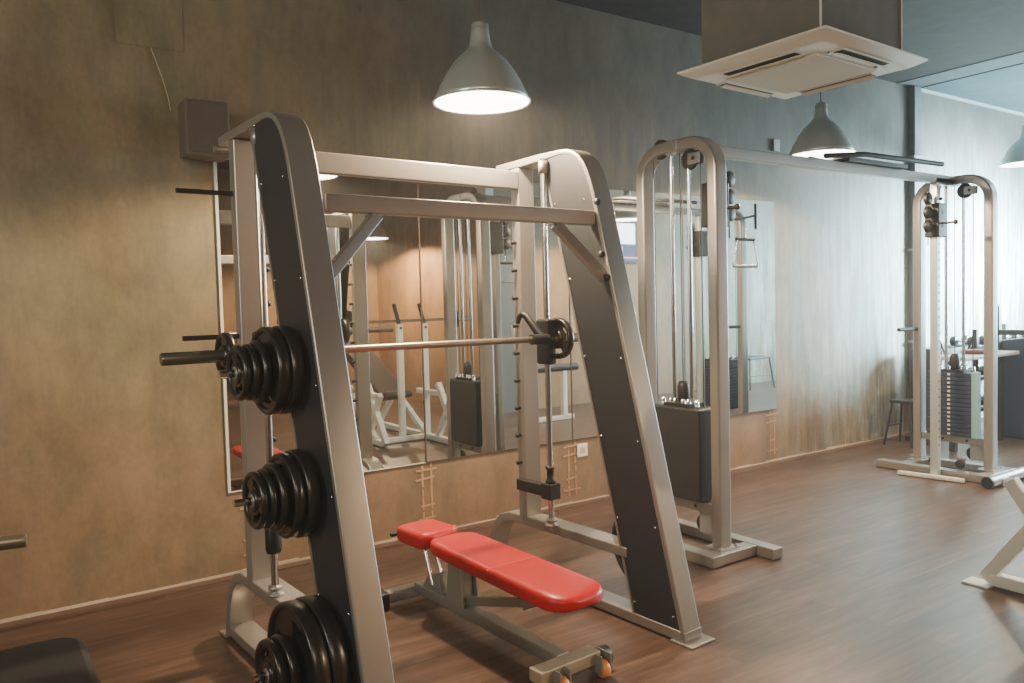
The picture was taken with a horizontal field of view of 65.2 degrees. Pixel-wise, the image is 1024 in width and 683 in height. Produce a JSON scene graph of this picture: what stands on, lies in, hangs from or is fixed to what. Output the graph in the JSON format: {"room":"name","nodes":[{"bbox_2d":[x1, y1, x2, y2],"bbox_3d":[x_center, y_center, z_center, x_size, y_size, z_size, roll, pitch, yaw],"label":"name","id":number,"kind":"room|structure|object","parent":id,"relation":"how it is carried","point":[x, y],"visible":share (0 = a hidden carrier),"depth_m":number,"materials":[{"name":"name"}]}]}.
{"room":"gym","nodes":[
{"label":"gym","id":0,"kind":"room"},
{"bbox_2d":[0,0,1023,619],"bbox_3d":[1.393,-0.667,6.221,16.000,3.456,0.120,-3,3,-34],"label":"wall","id":1,"kind":"structure","parent":0,"point":[113,469],"depth_m":4.29,"materials":[{"name":"paint"}]},
{"bbox_2d":[114,0,183,51],"bbox_3d":[-1.787,-1.788,3.918,0.310,0.686,0.006,-3,3,-34],"label":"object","id":2,"kind":"structure","parent":1,"relation":"attached to","point":[157,24],"depth_m":3.93,"materials":[{"name":"paint"}]},
{"bbox_2d":[150,48,170,110],"bbox_3d":[-1.740,-1.298,3.964,0.085,0.301,0.006,-3,3,-34],"label":"wire","id":3,"kind":"object","parent":1,"relation":"attached to","point":[150,48],"visible":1,"depth_m":3.97,"materials":[{"name":"beige"}]},
{"bbox_2d":[178,98,229,161],"bbox_3d":[-1.538,-1.043,3.983,0.210,0.270,0.217,-3,3,-34],"label":"wall speaker","id":4,"kind":"object","parent":1,"relation":"attached to","point":[201,123],"visible":0.97,"depth_m":3.89,"materials":[{"name":"brown plastic"}]},
{"bbox_2d":[188,100,228,154],"bbox_3d":[-1.478,-1.041,3.897,0.184,0.244,0.009,-3,3,-34],"label":"speaker grille","id":5,"kind":"object","parent":4,"relation":"attached to","point":[208,121],"depth_m":3.89,"materials":[{"name":"grey fabric"}]},
{"bbox_2d":[213,159,424,492],"bbox_3d":[-1.032,-0.103,4.484,1.168,1.741,0.013,-3,3,-34],"label":"wall mirror","id":6,"kind":"object","parent":1,"relation":"attached to","point":[378,289],"visible":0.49,"depth_m":4.63,"materials":[{"name":"clear glass"}]},
{"bbox_2d":[415,462,436,520],"bbox_3d":[-0.520,0.929,4.873,0.146,0.380,0.004,-3,3,-34],"label":"adhesive mark","id":7,"kind":"object","parent":1,"relation":"attached to","point":[422,470],"visible":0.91,"depth_m":4.87,"materials":[{"name":"beige"}]},
{"bbox_2d":[0,416,983,629],"bbox_3d":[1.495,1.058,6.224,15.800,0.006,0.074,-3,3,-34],"label":"baseboard","id":8,"kind":"structure","parent":1,"relation":"attached to","point":[39,618],"depth_m":4.17,"materials":[{"name":"beige wood"}]},
{"bbox_2d":[416,182,571,462],"bbox_3d":[-0.081,-0.160,5.139,1.135,1.741,0.012,-3,3,-34],"label":"wall mirror","id":9,"kind":"object","parent":1,"relation":"attached to","point":[466,276],"visible":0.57,"depth_m":5.04,"materials":[{"name":"clear glass"}]},
{"bbox_2d":[563,440,580,495],"bbox_3d":[0.414,0.874,5.516,0.151,0.380,0.004,-3,3,-34],"label":"adhesive mark","id":10,"kind":"object","parent":1,"relation":"attached to","point":[575,444],"visible":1,"depth_m":5.51,"materials":[{"name":"beige"}]},
{"bbox_2d":[577,443,587,456],"bbox_3d":[0.489,0.754,5.558,0.090,0.090,0.013,-3,3,-34],"label":"wall socket","id":11,"kind":"object","parent":1,"relation":"attached to","point":[582,450],"visible":1,"depth_m":5.55,"materials":[{"name":"white plastic"}]},
{"bbox_2d":[569,189,683,439],"bbox_3d":[0.845,-0.216,5.775,1.105,1.741,0.012,-3,3,-34],"label":"wall mirror","id":12,"kind":"object","parent":1,"relation":"attached to","point":[624,201],"visible":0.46,"depth_m":5.92,"materials":[{"name":"clear glass"}]},
{"bbox_2d":[681,194,776,415],"bbox_3d":[1.755,-0.270,6.401,1.095,1.741,0.012,-3,3,-34],"label":"wall mirror","id":13,"kind":"object","parent":1,"relation":"attached to","point":[751,291],"visible":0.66,"depth_m":6.47,"materials":[{"name":"clear glass"}]},
{"bbox_2d":[765,410,778,454],"bbox_3d":[2.190,0.767,6.737,0.180,0.380,0.004,-3,3,-34],"label":"adhesive mark","id":14,"kind":"object","parent":1,"relation":"attached to","point":[774,413],"visible":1,"depth_m":6.73,"materials":[{"name":"beige"}]},
{"bbox_2d":[772,139,779,151],"bbox_3d":[2.199,-1.633,6.662,0.080,0.100,0.019,-3,3,-34],"label":"wall sensor","id":15,"kind":"object","parent":1,"relation":"attached to","point":[775,142],"visible":1,"depth_m":6.65,"materials":[{"name":"grey plastic"}]},
{"bbox_2d":[907,85,923,432],"bbox_3d":[3.974,-0.786,7.874,0.170,3.396,0.076,-3,3,-34],"label":"steel column","id":16,"kind":"structure","parent":1,"relation":"attached to","point":[914,92],"depth_m":7.80,"materials":[{"name":"metal"}]},
{"bbox_2d":[896,51,1023,87],"bbox_3d":[5.016,-2.483,6.060,0.360,0.106,4.166,-3,3,-34],"label":"trim","id":17,"kind":"structure","parent":1,"relation":"attached to","point":[1016,58],"depth_m":7.29,"materials":[{"name":"grey"}]},
{"bbox_2d":[922,88,1023,115],"bbox_3d":[5.957,-2.600,9.223,4.700,0.030,0.018,-3,3,-34],"label":"trim","id":18,"kind":"structure","parent":1,"relation":"attached to","point":[923,90],"depth_m":8.46,"materials":[{"name":"grey"}]},
{"bbox_2d":[0,420,1023,682],"bbox_3d":[3.599,1.202,3.177,16.000,0.100,7.686,-3,3,-34],"label":"floor","id":19,"kind":"structure","parent":0,"point":[866,586],"depth_m":3.64,"materials":[{"name":"laminate"}]},
{"bbox_2d":[0,638,100,682],"bbox_3d":[-1.263,1.151,1.959,0.525,0.380,1.200,-3,3,-34],"label":"bench","id":20,"kind":"object","parent":19,"relation":"on","point":[58,660],"visible":1,"depth_m":2.35,"materials":[{"name":"black leather"}]},
{"bbox_2d":[159,111,714,682],"bbox_3d":[-0.276,0.198,3.302,2.160,2.100,1.450,-4,3,-37],"label":"machine","id":21,"kind":"object","parent":19,"relation":"on","point":[275,168],"visible":0.81,"depth_m":3.26,"materials":[{"name":"silver metal"}]},
{"bbox_2d":[215,332,235,378],"bbox_3d":[-1.014,0.050,2.834,0.033,0.166,0.166,-4,3,-37],"label":"weight plate","id":22,"kind":"object","parent":21,"relation":"attached to","point":[225,341],"visible":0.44,"depth_m":2.81,"materials":[{"name":"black metal"}]},
{"bbox_2d":[226,345,251,400],"bbox_3d":[-0.892,0.103,2.611,0.028,0.184,0.184,-4,3,-37],"label":"weight plate","id":23,"kind":"object","parent":21,"relation":"attached to","point":[238,359],"visible":0.93,"depth_m":2.58,"materials":[{"name":"black metal"}]},
{"bbox_2d":[239,344,260,400],"bbox_3d":[-0.868,0.101,2.629,0.028,0.188,0.188,-4,3,-37],"label":"weight plate","id":24,"kind":"object","parent":21,"relation":"attached to","point":[252,353],"visible":0.4,"depth_m":2.57,"materials":[{"name":"black metal"}]},
{"bbox_2d":[242,471,268,529],"bbox_3d":[-0.822,0.509,2.562,0.027,0.188,0.188,-4,2,-37],"label":"weight plate","id":25,"kind":"object","parent":21,"relation":"attached to","point":[259,493],"visible":0.94,"depth_m":2.54,"materials":[{"name":"black rubber"}]},
{"bbox_2d":[249,340,271,402],"bbox_3d":[-0.843,0.100,2.648,0.031,0.208,0.208,-4,3,-37],"label":"weight plate","id":26,"kind":"object","parent":21,"relation":"attached to","point":[264,357],"visible":0.52,"depth_m":2.58,"materials":[{"name":"black rubber"}]},
{"bbox_2d":[256,469,278,528],"bbox_3d":[-0.799,0.507,2.580,0.027,0.194,0.194,-4,3,-37],"label":"weight plate","id":27,"kind":"object","parent":21,"relation":"attached to","point":[268,479],"visible":0.4,"depth_m":2.52,"materials":[{"name":"black rubber"}]},
{"bbox_2d":[251,326,290,414],"bbox_3d":[-0.812,0.098,2.672,0.043,0.296,0.296,-4,3,-37],"label":"weight plate","id":28,"kind":"object","parent":21,"relation":"attached to","point":[271,337],"visible":0.64,"depth_m":2.60,"materials":[{"name":"black rubber"}]},
{"bbox_2d":[255,638,288,682],"bbox_3d":[-0.750,1.036,2.494,0.035,0.216,0.216,-4,3,-37],"label":"weight plate","id":29,"kind":"object","parent":21,"relation":"attached to","point":[274,664],"visible":0.93,"depth_m":2.46,"materials":[{"name":"black rubber"}]},
{"bbox_2d":[262,463,290,531],"bbox_3d":[-0.774,0.506,2.599,0.031,0.224,0.224,-4,3,-37],"label":"weight plate","id":30,"kind":"object","parent":21,"relation":"attached to","point":[280,480],"visible":0.41,"depth_m":2.53,"materials":[{"name":"black rubber"}]},
{"bbox_2d":[266,633,301,682],"bbox_3d":[-0.720,1.034,2.517,0.037,0.224,0.224,-4,3,-37],"label":"weight plate","id":31,"kind":"object","parent":21,"relation":"attached to","point":[288,649],"visible":0.41,"depth_m":2.45,"materials":[{"name":"black rubber"}]},
{"bbox_2d":[267,325,304,413],"bbox_3d":[-0.776,0.095,2.700,0.045,0.300,0.300,-4,3,-37],"label":"weight plate","id":32,"kind":"object","parent":21,"relation":"attached to","point":[294,347],"visible":0.27,"depth_m":2.60,"materials":[{"name":"black rubber"}]},
{"bbox_2d":[268,452,305,538],"bbox_3d":[-0.745,0.504,2.621,0.039,0.280,0.280,-4,3,-37],"label":"weight plate","id":33,"kind":"object","parent":21,"relation":"attached to","point":[292,472],"visible":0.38,"depth_m":2.54,"materials":[{"name":"black rubber"}]},
{"bbox_2d":[267,599,331,682],"bbox_3d":[-0.681,1.032,2.546,0.055,0.406,0.406,-4,3,-37],"label":"weight plate","id":34,"kind":"object","parent":21,"relation":"attached to","point":[290,617],"visible":0.59,"depth_m":2.47,"materials":[{"name":"black metal"}]},
{"bbox_2d":[280,449,320,537],"bbox_3d":[-0.710,0.502,2.648,0.045,0.292,0.292,-4,3,-37],"label":"weight plate","id":35,"kind":"object","parent":21,"relation":"attached to","point":[309,474],"visible":0.31,"depth_m":2.55,"materials":[{"name":"black rubber"}]},
{"bbox_2d":[296,594,350,682],"bbox_3d":[-0.635,1.028,2.582,0.059,0.409,0.409,-4,3,-37],"label":"weight plate","id":36,"kind":"object","parent":21,"relation":"attached to","point":[328,623],"visible":0.25,"depth_m":2.45,"materials":[{"name":"black rubber"}]},
{"bbox_2d":[553,318,573,358],"bbox_3d":[0.220,-0.015,3.781,0.039,0.196,0.196,-4,3,-37],"label":"weight plate","id":37,"kind":"object","parent":21,"relation":"attached to","point":[565,343],"visible":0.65,"depth_m":3.74,"materials":[{"name":"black metal"}]},
{"bbox_2d":[612,522,683,574],"bbox_3d":[0.602,0.913,3.568,0.043,0.409,0.409,-4,3,-37],"label":"weight plate","id":38,"kind":"object","parent":21,"relation":"attached to","point":[618,558],"visible":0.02,"depth_m":3.69,"materials":[{"name":"black rubber"}]},
{"bbox_2d":[381,519,612,682],"bbox_3d":[-0.114,1.053,3.352,0.430,0.378,1.223,-4,3,-37],"label":"bench","id":39,"kind":"object","parent":19,"relation":"on","point":[534,581],"visible":1,"depth_m":3.21,"materials":[{"name":"red leather"}]},
{"bbox_2d":[611,136,1023,568],"bbox_3d":[2.285,-0.080,5.391,3.630,2.316,0.955,-3,3,-34],"label":"cable machine","id":40,"kind":"object","parent":19,"relation":"on","point":[695,436],"depth_m":4.65,"materials":[{"name":"silver metal"}]},
{"bbox_2d":[883,398,927,447],"bbox_3d":[3.617,0.740,7.351,0.282,0.422,0.282,-3,3,-34],"label":"stool","id":41,"kind":"object","parent":19,"relation":"on","point":[909,401],"visible":0.8,"depth_m":7.36,"materials":[{"name":"black paint"}]},
{"bbox_2d":[905,348,941,440],"bbox_3d":[3.947,0.496,7.644,0.500,0.860,0.220,-3,3,-34],"label":"exercise machine","id":42,"kind":"object","parent":19,"relation":"on","point":[907,438],"visible":0.19,"depth_m":7.59,"materials":[{"name":"grey metal"}]},
{"bbox_2d":[897,470,964,482],"bbox_3d":[3.133,1.010,5.993,0.035,0.030,0.465,-4,4,-43],"label":"bar","id":43,"kind":"object","parent":19,"relation":"on","point":[900,472],"visible":1,"depth_m":5.97,"materials":[{"name":"white metal"}]},
{"bbox_2d":[941,324,1007,411],"bbox_3d":[4.901,0.359,8.189,1.445,1.030,0.405,-3,3,-34],"label":"dumbbell rack","id":44,"kind":"object","parent":19,"relation":"on","point":[975,364],"visible":0.23,"depth_m":7.64,"materials":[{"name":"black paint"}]},
{"bbox_2d":[949,336,971,345],"bbox_3d":[4.422,-0.002,7.847,0.099,0.099,0.222,-3,3,-34],"label":"dumbbell","id":45,"kind":"object","parent":44,"relation":"on","point":[951,340],"visible":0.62,"depth_m":7.88,"materials":[{"name":"silver metal"}]},
{"bbox_2d":[941,344,983,348],"bbox_3d":[4.893,0.029,8.173,1.400,0.030,0.360,-3,3,-34],"label":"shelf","id":46,"kind":"object","parent":44,"relation":"attached to","point":[976,346],"depth_m":7.71,"materials":[{"name":"white paint"}]},
{"bbox_2d":[961,335,983,344],"bbox_3d":[4.611,-0.014,7.978,0.099,0.099,0.222,-3,3,-34],"label":"dumbbell","id":47,"kind":"object","parent":44,"relation":"on","point":[981,337],"visible":0.37,"depth_m":7.89,"materials":[{"name":"silver metal"}]},
{"bbox_2d":[965,365,983,375],"bbox_3d":[4.619,0.286,7.992,0.099,0.099,0.222,-3,3,-34],"label":"dumbbell","id":48,"kind":"object","parent":44,"relation":"on","point":[981,368],"visible":0.27,"depth_m":7.90,"materials":[{"name":"silver metal"}]},
{"bbox_2d":[981,396,983,405],"bbox_3d":[4.627,0.585,8.007,0.099,0.099,0.222,-3,3,-34],"label":"dumbbell","id":49,"kind":"object","parent":44,"relation":"on","point":[982,397],"visible":0.22,"depth_m":7.90,"materials":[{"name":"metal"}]},
{"bbox_2d":[1002,335,1009,339],"bbox_3d":[4.990,-0.036,8.238,0.099,0.099,0.222,-3,3,-34],"label":"dumbbell","id":50,"kind":"object","parent":44,"relation":"on","point":[1004,337],"visible":0.29,"depth_m":8.14,"materials":[{"name":"silver metal"}]},
{"bbox_2d":[1010,335,1019,338],"bbox_3d":[5.179,-0.048,8.368,0.099,0.099,0.222,-3,3,-34],"label":"dumbbell","id":51,"kind":"object","parent":44,"relation":"on","point":[1011,336],"visible":0.27,"depth_m":8.27,"materials":[{"name":"silver metal"}]},
{"bbox_2d":[941,349,1019,451],"bbox_3d":[4.189,0.503,7.204,1.000,0.876,0.280,-3,3,-34],"label":"table","id":52,"kind":"object","parent":19,"relation":"on","point":[978,353],"visible":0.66,"depth_m":7.41,"materials":[{"name":"grey"}]},
{"bbox_2d":[961,477,1023,593],"bbox_3d":[2.541,0.483,2.854,0.625,1.424,2.030,-3,3,-34],"label":"bench","id":53,"kind":"object","parent":19,"relation":"on","point":[992,575],"visible":1,"depth_m":3.71,"materials":[{"name":"white paint"}]},
{"bbox_2d":[998,306,1023,438],"bbox_3d":[5.027,0.277,7.544,0.715,1.250,0.600,-3,3,-34],"label":"cabinet","id":54,"kind":"object","parent":19,"relation":"on","point":[1013,364],"visible":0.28,"depth_m":7.51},
{"bbox_3d":[-2.633,1.046,2.242,0.900,0.635,0.760,-3,3,-34],"label":"stand","id":55,"kind":"object","parent":19,"relation":"on","visible":0},
{"bbox_2d":[0,533,27,550],"bbox_3d":[-2.572,0.708,2.252,2.086,0.052,0.046,-3,3,-23],"label":"barbell","id":56,"kind":"object","parent":55,"relation":"on","point":[13,541],"visible":1,"depth_m":2.63,"materials":[{"name":"silver metal"}]},
{"bbox_2d":[555,0,1023,82],"bbox_3d":[1.365,-2.170,1.536,10.800,0.100,7.686,-3,3,-34],"label":"ceiling","id":57,"kind":"structure","parent":0,"point":[952,34],"depth_m":5.98,"materials":[{"name":"paint"}]},
{"bbox_2d":[432,0,530,114],"bbox_3d":[-0.153,-1.641,3.648,0.454,1.099,0.454,-3,3,-34],"label":"pendant lamp","id":58,"kind":"object","parent":57,"relation":"hanging from","point":[480,81],"visible":1,"depth_m":3.58,"materials":[{"name":"silver metal"}]},
{"bbox_2d":[677,0,927,98],"bbox_3d":[1.509,-1.819,4.193,0.944,0.864,0.874,-4,3,-37],"label":"air conditioner","id":59,"kind":"object","parent":57,"relation":"attached to","point":[783,49],"visible":1,"depth_m":4.03,"materials":[{"name":"white plastic"}]},
{"bbox_2d":[719,83,772,97],"bbox_3d":[1.316,-1.404,4.485,0.422,0.018,0.070,-3,3,-34],"label":"air vent","id":60,"kind":"object","parent":59,"relation":"attached to","point":[738,87],"depth_m":4.46,"materials":[{"name":"beige plastic"}]},
{"bbox_2d":[723,53,800,77],"bbox_3d":[1.245,-1.379,4.007,0.070,0.018,0.422,-3,3,-34],"label":"air vent","id":61,"kind":"object","parent":59,"relation":"attached to","point":[779,57],"depth_m":3.98,"materials":[{"name":"beige plastic"}]},
{"bbox_2d":[727,52,876,93],"bbox_3d":[1.520,-1.405,4.213,0.540,0.012,0.540,-4,3,-37],"label":"grille","id":62,"kind":"object","parent":59,"relation":"attached to","point":[813,69],"depth_m":4.16,"materials":[{"name":"beige plastic"}]},
{"bbox_2d":[800,74,875,95],"bbox_3d":[1.796,-1.414,4.421,0.070,0.018,0.422,-3,3,-34],"label":"air vent","id":63,"kind":"object","parent":59,"relation":"attached to","point":[864,77],"depth_m":4.40,"materials":[{"name":"beige plastic"}]},
{"bbox_2d":[833,49,888,67],"bbox_3d":[1.725,-1.389,3.942,0.422,0.018,0.070,-3,3,-34],"label":"air vent","id":64,"kind":"object","parent":59,"relation":"attached to","point":[868,57],"depth_m":3.92,"materials":[{"name":"beige plastic"}]},
{"bbox_2d":[789,92,855,158],"bbox_3d":[2.161,-1.858,5.601,0.454,1.099,0.454,-3,3,-34],"label":"pendant lamp","id":65,"kind":"object","parent":57,"relation":"hanging from","point":[822,135],"visible":0.8,"depth_m":5.51,"materials":[{"name":"matte grey paint"},{"name":"metal"}]},
{"bbox_2d":[923,64,1023,112],"bbox_3d":[7.029,-2.610,7.504,5.080,0.100,4.266,-3,3,-34],"label":"ceiling","id":66,"kind":"structure","parent":0,"point":[1003,88],"depth_m":7.96,"materials":[{"name":"paint"}]},
{"bbox_2d":[999,125,1023,167],"bbox_3d":[4.840,-2.223,7.522,0.454,1.099,0.454,-3,3,-34],"label":"pendant lamp","id":67,"kind":"object","parent":66,"relation":"hanging from","point":[1014,157],"visible":0.98,"depth_m":7.51,"materials":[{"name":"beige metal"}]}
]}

